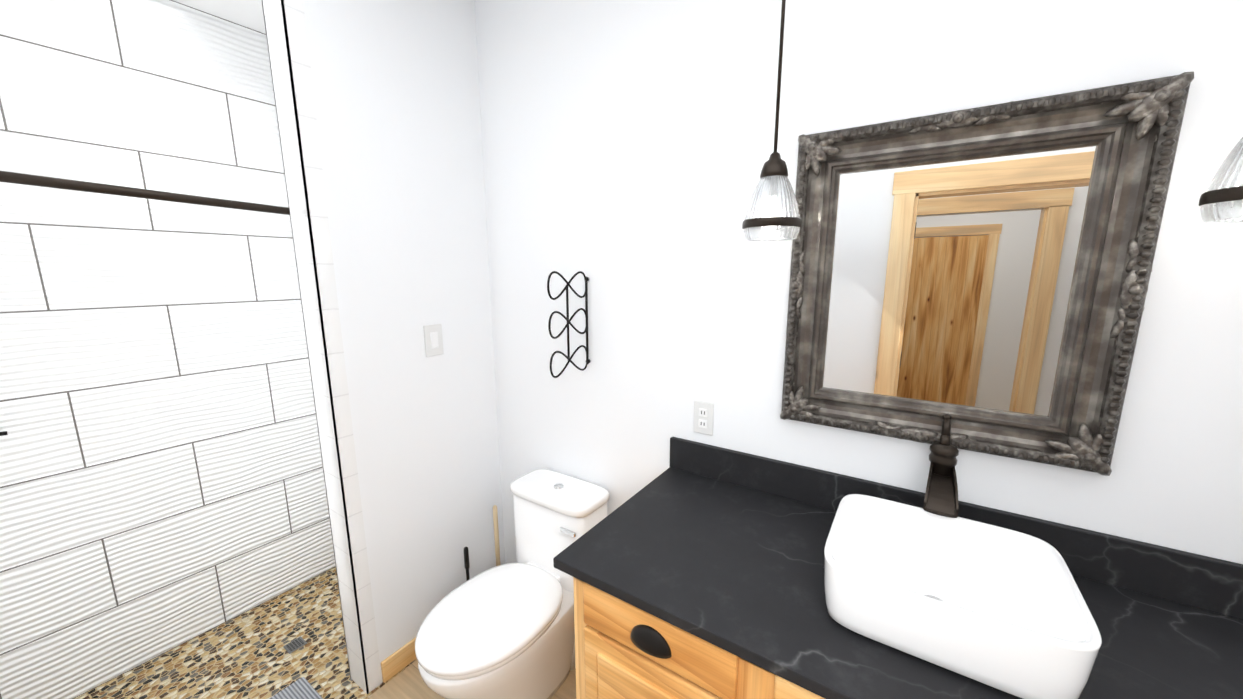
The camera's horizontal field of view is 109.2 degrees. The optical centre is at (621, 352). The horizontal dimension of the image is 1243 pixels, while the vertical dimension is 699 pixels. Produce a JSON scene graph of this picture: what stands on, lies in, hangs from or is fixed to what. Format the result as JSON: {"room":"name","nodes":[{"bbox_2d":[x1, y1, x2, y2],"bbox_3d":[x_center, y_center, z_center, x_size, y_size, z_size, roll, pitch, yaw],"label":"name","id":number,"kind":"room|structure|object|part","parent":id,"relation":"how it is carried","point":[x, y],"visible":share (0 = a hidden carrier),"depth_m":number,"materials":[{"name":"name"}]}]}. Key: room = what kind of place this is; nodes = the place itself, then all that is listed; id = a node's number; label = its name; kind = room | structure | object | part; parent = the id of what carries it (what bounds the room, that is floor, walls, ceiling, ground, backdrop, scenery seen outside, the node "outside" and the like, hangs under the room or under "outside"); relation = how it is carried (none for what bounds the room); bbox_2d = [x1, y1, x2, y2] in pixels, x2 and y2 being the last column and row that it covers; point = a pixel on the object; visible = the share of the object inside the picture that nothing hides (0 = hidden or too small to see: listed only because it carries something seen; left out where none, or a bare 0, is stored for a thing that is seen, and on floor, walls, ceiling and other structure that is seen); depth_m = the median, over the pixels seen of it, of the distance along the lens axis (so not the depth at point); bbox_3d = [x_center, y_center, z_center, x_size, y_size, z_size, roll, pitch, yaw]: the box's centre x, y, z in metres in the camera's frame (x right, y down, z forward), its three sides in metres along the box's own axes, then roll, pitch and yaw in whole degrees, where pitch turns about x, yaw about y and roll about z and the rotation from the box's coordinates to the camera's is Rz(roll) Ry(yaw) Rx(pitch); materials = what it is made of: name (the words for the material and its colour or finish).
{"room":"bathroom","nodes":[
{"label":"bathroom","id":0,"kind":"room"},
{"bbox_2d":[0,0,335,698],"bbox_3d":[-1.888,-0.090,1.923,0.120,2.740,1.910,7,12,33],"label":"wall tile","id":1,"kind":"structure","parent":0,"point":[162,486],"depth_m":1.77,"materials":[{"name":"white tile"}]},
{"bbox_2d":[0,431,7,435],"bbox_3d":[-2.147,0.274,1.429,0.057,0.170,0.186,7,12,33],"label":"shower valve","id":2,"kind":"object","parent":1,"relation":"attached to","point":[3,433],"visible":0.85,"depth_m":1.49,"materials":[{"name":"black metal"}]},
{"bbox_2d":[173,0,265,33],"bbox_3d":[-0.207,-1.263,0.570,4.167,0.156,1.910,7,12,33],"label":"ceiling","id":3,"kind":"structure","parent":0,"point":[247,13],"depth_m":1.82,"materials":[{"name":"white paint"}]},
{"bbox_2d":[742,0,800,240],"bbox_3d":[0.393,-0.808,1.078,0.148,1.034,0.148,7,12,33],"label":"pendant light","id":4,"kind":"object","parent":3,"relation":"hanging from","point":[772,213],"visible":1,"depth_m":1.11,"materials":[{"name":"white glass"}]},
{"bbox_2d":[1198,137,1242,222],"bbox_3d":[1.065,-0.730,0.638,0.148,1.034,0.148,7,12,33],"label":"pendant light","id":5,"kind":"object","parent":3,"relation":"hanging from","point":[1221,199],"visible":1,"depth_m":0.73,"materials":[{"name":"white glass"}]},
{"bbox_2d":[262,0,504,693],"bbox_3d":[-0.854,-0.072,1.810,0.132,2.740,0.714,7,12,33],"label":"wall","id":6,"kind":"structure","parent":0,"point":[378,107],"depth_m":1.68,"materials":[{"name":"white paint"}]},
{"bbox_2d":[381,637,415,682],"bbox_3d":[-0.783,1.235,2.021,0.015,0.092,0.622,7,12,33],"label":"baseboard","id":7,"kind":"structure","parent":6,"relation":"attached to","point":[397,661],"depth_m":1.80,"materials":[{"name":"brown wood"}]},
{"bbox_2d":[423,324,443,356],"bbox_3d":[-0.770,-0.051,1.815,0.012,0.128,0.080,7,12,33],"label":"switch plate","id":8,"kind":"object","parent":6,"relation":"attached to","point":[433,339],"visible":1,"depth_m":1.81,"materials":[{"name":"white plastic"}]},
{"bbox_2d":[475,0,1242,563],"bbox_3d":[0.275,-0.023,1.526,4.167,2.740,0.181,7,12,33],"label":"wall","id":9,"kind":"structure","parent":0,"point":[627,148],"depth_m":1.15,"materials":[{"name":"white paint"}]},
{"bbox_2d":[547,271,590,377],"bbox_3d":[-0.195,-0.109,1.654,0.018,0.387,0.228,7,12,33],"label":"towel rail","id":10,"kind":"object","parent":9,"relation":"attached to","point":[568,320],"visible":1,"depth_m":1.65,"materials":[{"name":"black metal"}]},
{"bbox_2d":[693,400,713,435],"bbox_3d":[0.283,0.226,1.526,0.072,0.116,0.009,7,12,33],"label":"electrical outlet plate","id":11,"kind":"object","parent":9,"relation":"attached to","point":[703,416],"visible":1,"depth_m":1.52,"materials":[{"name":"white plastic"}]},
{"bbox_3d":[0.777,-0.162,1.087,0.700,0.805,0.059,7,12,33],"label":"mirror","id":12,"kind":"part","parent":9,"relation":"part of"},
{"bbox_2d":[669,437,1242,620],"bbox_3d":[0.834,0.438,1.182,1.572,0.112,0.020,7,12,33],"label":"backsplash","id":13,"kind":"structure","parent":0,"relation":"attached to","point":[1215,585],"depth_m":1.04,"materials":[{"name":"black stone"}]},
{"bbox_3d":[-0.700,0.240,0.086,4.167,2.740,0.120,7,12,33],"label":"wall","id":14,"kind":"structure","parent":0,"visible":0},
{"bbox_2d":[0,171,289,214],"bbox_3d":[-1.211,-0.465,1.392,0.056,0.076,1.680,5,11,25],"label":"curtain rod","id":15,"kind":"object","parent":14,"relation":"attached to","point":[35,180],"visible":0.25,"depth_m":1.17,"materials":[{"name":"brown metal"}]},
{"label":"outside","id":16,"kind":"structure","parent":0,"visible":0},
{"bbox_2d":[74,567,575,698],"bbox_3d":[-0.201,1.504,1.072,4.167,0.100,1.910,7,12,33],"label":"floor","id":17,"kind":"structure","parent":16,"point":[246,655],"depth_m":1.86,"materials":[{"name":"stone"}]},
{"bbox_2d":[283,636,306,653],"bbox_3d":[-1.444,1.293,1.954,0.068,0.004,0.068,7,12,33],"label":"floor drain","id":18,"kind":"object","parent":17,"relation":"on","point":[295,645],"visible":1,"depth_m":1.95,"materials":[{"name":"silver metal"}]},
{"bbox_2d":[269,677,322,698],"bbox_3d":[-1.271,1.393,1.379,0.505,0.010,0.680,7,12,33],"label":"mat","id":19,"kind":"object","parent":17,"relation":"on","point":[301,688],"visible":1,"depth_m":1.72,"materials":[{"name":"grey fabric"}]},
{"bbox_2d":[464,547,469,580],"bbox_3d":[-0.687,1.069,1.987,0.100,0.429,0.100,7,12,33],"label":"toilet brush","id":20,"kind":"object","parent":17,"relation":"on","point":[466,559],"visible":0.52,"depth_m":1.96,"materials":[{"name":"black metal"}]},
{"bbox_2d":[493,505,500,565],"bbox_3d":[-0.594,0.985,2.123,0.128,0.544,0.128,7,12,33],"label":"plunger","id":21,"kind":"object","parent":17,"relation":"on","point":[496,533],"visible":0.21,"depth_m":2.09,"materials":[{"name":"beige wood"}]},
{"bbox_2d":[415,469,608,698],"bbox_3d":[-0.400,0.959,1.665,0.412,0.761,0.742,7,12,33],"label":"toilet","id":22,"kind":"object","parent":17,"relation":"on","point":[505,631],"visible":0.94,"depth_m":1.60,"materials":[{"name":"white ceramic"}]},
{"bbox_2d":[557,565,836,698],"bbox_3d":[0.657,1.007,1.014,1.492,0.893,0.658,7,12,33],"label":"bathroom vanity","id":23,"kind":"object","parent":17,"relation":"on","point":[624,649],"depth_m":0.98,"materials":[{"name":"pine"},{"name":"black veined stone"},{"name":"black metal"}]},
{"bbox_2d":[553,469,1242,698],"bbox_3d":[0.661,0.553,0.939,1.572,0.027,0.644,7,12,33],"label":"countertop","id":24,"kind":"structure","parent":23,"relation":"on","point":[740,567],"depth_m":0.94,"materials":[{"name":"black stone"}]},
{"bbox_2d":[923,414,958,517],"bbox_3d":[0.771,0.336,1.070,0.064,0.352,0.157,7,12,33],"label":"faucet","id":25,"kind":"object","parent":24,"relation":"on","point":[941,496],"visible":0.83,"depth_m":1.06,"materials":[{"name":"brown metal"}]},
{"bbox_2d":[824,494,1101,698],"bbox_3d":[0.651,0.472,0.911,0.403,0.140,0.359,7,12,33],"label":"sink","id":26,"kind":"object","parent":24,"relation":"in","point":[1005,610],"visible":1,"depth_m":0.86,"materials":[{"name":"white ceramic"}]}
]}

